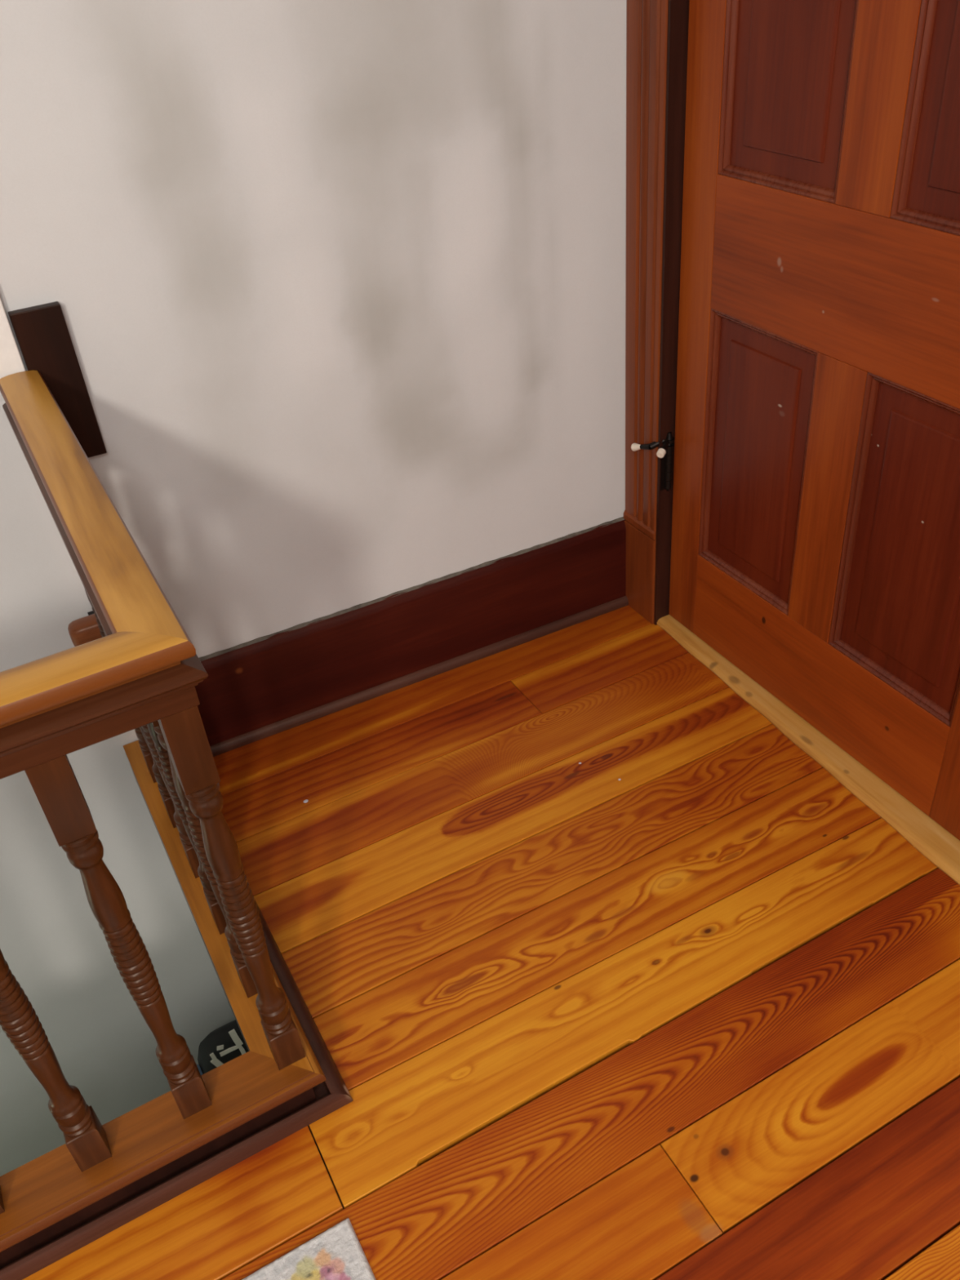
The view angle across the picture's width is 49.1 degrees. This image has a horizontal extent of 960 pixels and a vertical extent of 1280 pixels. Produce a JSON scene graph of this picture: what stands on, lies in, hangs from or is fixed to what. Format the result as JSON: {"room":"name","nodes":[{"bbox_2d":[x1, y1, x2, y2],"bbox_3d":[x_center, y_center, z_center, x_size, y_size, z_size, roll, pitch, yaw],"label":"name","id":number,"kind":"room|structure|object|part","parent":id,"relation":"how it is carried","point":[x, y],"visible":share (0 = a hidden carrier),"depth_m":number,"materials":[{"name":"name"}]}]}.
{"room":"stair landing","nodes":[
{"label":"stair landing","id":0,"kind":"room"},
{"bbox_2d":[0,0,626,1176],"bbox_3d":[-1.218,0.466,1.889,3.606,5.100,0.120,-20,38,-19],"label":"wall","id":1,"kind":"structure","parent":0,"point":[339,286],"depth_m":1.73,"materials":[{"name":"paint"}]},
{"bbox_2d":[0,297,25,378],"bbox_3d":[-0.849,-1.033,1.009,0.255,1.690,0.018,-20,38,-19],"label":"trim","id":2,"kind":"structure","parent":1,"relation":"attached to","point":[11,361],"depth_m":1.51,"materials":[{"name":"white paint"}]},
{"bbox_2d":[8,301,106,457],"bbox_3d":[-0.631,-0.382,1.577,0.072,0.236,0.019,-20,38,-19],"label":"block","id":3,"kind":"object","parent":1,"relation":"attached to","point":[42,333],"visible":0.71,"depth_m":1.55,"materials":[{"name":"brown wood"}]},
{"bbox_2d":[67,610,102,646],"bbox_3d":[-0.654,-0.023,1.767,0.074,0.048,0.072,-21,39,-20],"label":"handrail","id":4,"kind":"object","parent":1,"relation":"attached to","point":[85,629],"visible":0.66,"depth_m":1.73,"materials":[{"name":"brown wood"}]},
{"bbox_2d":[194,516,628,756],"bbox_3d":[-0.140,-0.006,2.120,1.036,0.217,0.023,-20,38,-19],"label":"baseboard","id":5,"kind":"structure","parent":1,"relation":"attached to","point":[259,688],"depth_m":2.12,"materials":[{"name":"brown wood"}]},
{"bbox_3d":[-0.130,0.076,2.173,1.035,0.021,0.010,-20,38,-19],"label":"shoe moulding","id":6,"kind":"part","parent":5,"relation":"part of","materials":[{"name":"brown wood"}]},
{"bbox_2d":[22,604,959,1279],"bbox_3d":[-0.091,1.692,0.145,3.560,0.200,4.653,-21,39,-20],"label":"floor","id":7,"kind":"structure","parent":0,"point":[693,1014],"depth_m":1.54,"materials":[{"name":"brown wood"}]},
{"bbox_2d":[0,369,353,1279],"bbox_3d":[-1.476,0.525,1.071,2.458,0.807,0.824,-21,39,-20],"label":"stair railing","id":8,"kind":"object","parent":7,"relation":"on","point":[142,674],"visible":1,"depth_m":1.27,"materials":[{"name":"brown wood"}]},
{"bbox_3d":[-0.485,-0.177,1.263,0.062,0.060,0.776,-21,39,-20],"label":"handrail","id":9,"kind":"part","parent":8,"relation":"part of","materials":[{"name":"brown wood"}]},
{"bbox_3d":[-1.346,0.411,0.596,2.431,0.034,0.062,-21,39,-20],"label":"handrail","id":10,"kind":"part","parent":8,"relation":"part of","materials":[{"name":"brown wood"}]},
{"bbox_3d":[-1.341,0.434,0.615,2.435,0.026,0.070,-21,39,-20],"label":"rail moulding","id":11,"kind":"part","parent":8,"relation":"part of","materials":[{"name":"brown wood"}]},
{"bbox_3d":[-0.481,-0.151,1.279,0.070,0.052,0.780,-21,39,-20],"label":"rail moulding","id":12,"kind":"part","parent":8,"relation":"part of","materials":[{"name":"brown wood"}]},
{"bbox_3d":[-1.285,0.973,0.994,2.432,0.022,0.085,-21,39,-20],"label":"rail","id":13,"kind":"part","parent":8,"relation":"part of","materials":[{"name":"brown wood"}]},
{"bbox_3d":[-0.434,0.393,1.674,0.074,0.022,0.820,-21,39,-20],"label":"rail","id":14,"kind":"part","parent":8,"relation":"part of","materials":[{"name":"brown wood"}]},
{"bbox_2d":[241,1217,375,1279],"bbox_3d":[-0.363,0.958,1.008,0.720,0.008,0.480,-21,39,-20],"label":"rug","id":15,"kind":"object","parent":7,"relation":"on","point":[337,1253],"visible":1,"depth_m":1.27,"materials":[{"name":"fabric"}]},
{"bbox_2d":[656,614,959,884],"bbox_3d":[0.620,0.152,1.973,0.147,0.015,0.842,-21,39,-20],"label":"threshold","id":16,"kind":"object","parent":7,"relation":"on","point":[931,839],"depth_m":1.87,"materials":[{"name":"brown wood"}]},
{"bbox_3d":[-1.362,1.764,1.968,2.530,0.140,0.744,-21,39,-20],"label":"floor","id":17,"kind":"structure","parent":0,"visible":0},
{"bbox_2d":[196,1019,248,1075],"bbox_3d":[-0.535,0.994,2.382,0.224,0.481,0.103,-21,39,-20],"label":"bag","id":18,"kind":"object","parent":17,"relation":"on","point":[226,1042],"visible":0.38,"depth_m":2.27,"materials":[{"name":"fabric"}]},
{"bbox_3d":[1.394,0.132,0.041,0.118,2.800,4.620,-21,39,-20],"label":"wall","id":19,"kind":"structure","parent":0,"visible":0},
{"bbox_2d":[623,0,688,625],"bbox_3d":[0.552,-0.707,1.349,0.135,2.155,1.084,-21,39,-20],"label":"trim","id":20,"kind":"structure","parent":19,"relation":"attached to","point":[656,55],"depth_m":1.86,"materials":[{"name":"brown wood"}]},
{"bbox_3d":[0.265,-0.977,1.649,0.015,1.808,0.108,-21,39,-20],"label":"casing","id":21,"kind":"part","parent":20,"relation":"part of","materials":[{"name":"brown wood"}]},
{"bbox_2d":[660,0,959,839],"bbox_3d":[0.506,-0.655,1.368,0.114,2.010,0.847,-21,39,-20],"label":"door","id":22,"kind":"structure","parent":19,"relation":"in","point":[815,471],"depth_m":1.62,"materials":[{"name":"brown wood"}]},
{"bbox_2d":[631,431,675,457],"bbox_3d":[0.342,-0.380,2.036,0.057,0.050,0.094,-21,39,-20],"label":"door stop","id":23,"kind":"object","parent":22,"relation":"attached to","point":[661,451],"visible":1,"depth_m":2.02,"materials":[{"name":"metal"}]},
{"bbox_3d":[0.482,-0.308,1.852,0.013,0.495,0.261,-21,39,-20],"label":"panel moulding","id":24,"kind":"part","parent":22,"relation":"part of","materials":[{"name":"brown wood"}]},
{"bbox_3d":[0.493,-0.312,1.856,0.020,0.494,0.260,-21,39,-20],"label":"panel","id":25,"kind":"part","parent":22,"relation":"part of","materials":[{"name":"brown wood"}]},
{"bbox_3d":[0.408,-1.057,1.304,0.013,0.935,0.261,-21,39,-20],"label":"panel moulding","id":26,"kind":"part","parent":22,"relation":"part of","materials":[{"name":"brown wood"}]},
{"bbox_3d":[0.420,-1.062,1.309,0.020,0.935,0.260,-21,39,-20],"label":"panel","id":27,"kind":"part","parent":22,"relation":"part of","materials":[{"name":"brown wood"}]},
{"bbox_3d":[0.605,0.056,1.924,0.036,0.195,0.627,-21,39,-20],"label":"rail","id":28,"kind":"part","parent":22,"relation":"part of","materials":[{"name":"brown wood"}]},
{"bbox_3d":[0.550,-0.508,1.512,0.036,0.216,0.627,-21,39,-20],"label":"rail","id":29,"kind":"part","parent":22,"relation":"part of","materials":[{"name":"brown wood"}]},
{"bbox_3d":[0.654,-0.130,1.585,0.013,0.495,0.266,-21,39,-20],"label":"panel moulding","id":30,"kind":"part","parent":22,"relation":"part of","materials":[{"name":"brown wood"}]},
{"bbox_3d":[0.665,-0.134,1.589,0.020,0.494,0.265,-21,39,-20],"label":"panel","id":31,"kind":"part","parent":22,"relation":"part of","materials":[{"name":"brown wood"}]},
{"bbox_3d":[0.581,-0.879,1.038,0.013,0.935,0.266,-21,39,-20],"label":"panel moulding","id":32,"kind":"part","parent":22,"relation":"part of","materials":[{"name":"brown wood"}]},
{"bbox_3d":[0.592,-0.884,1.042,0.020,0.935,0.265,-21,39,-20],"label":"panel","id":33,"kind":"part","parent":22,"relation":"part of","materials":[{"name":"brown wood"}]}
]}

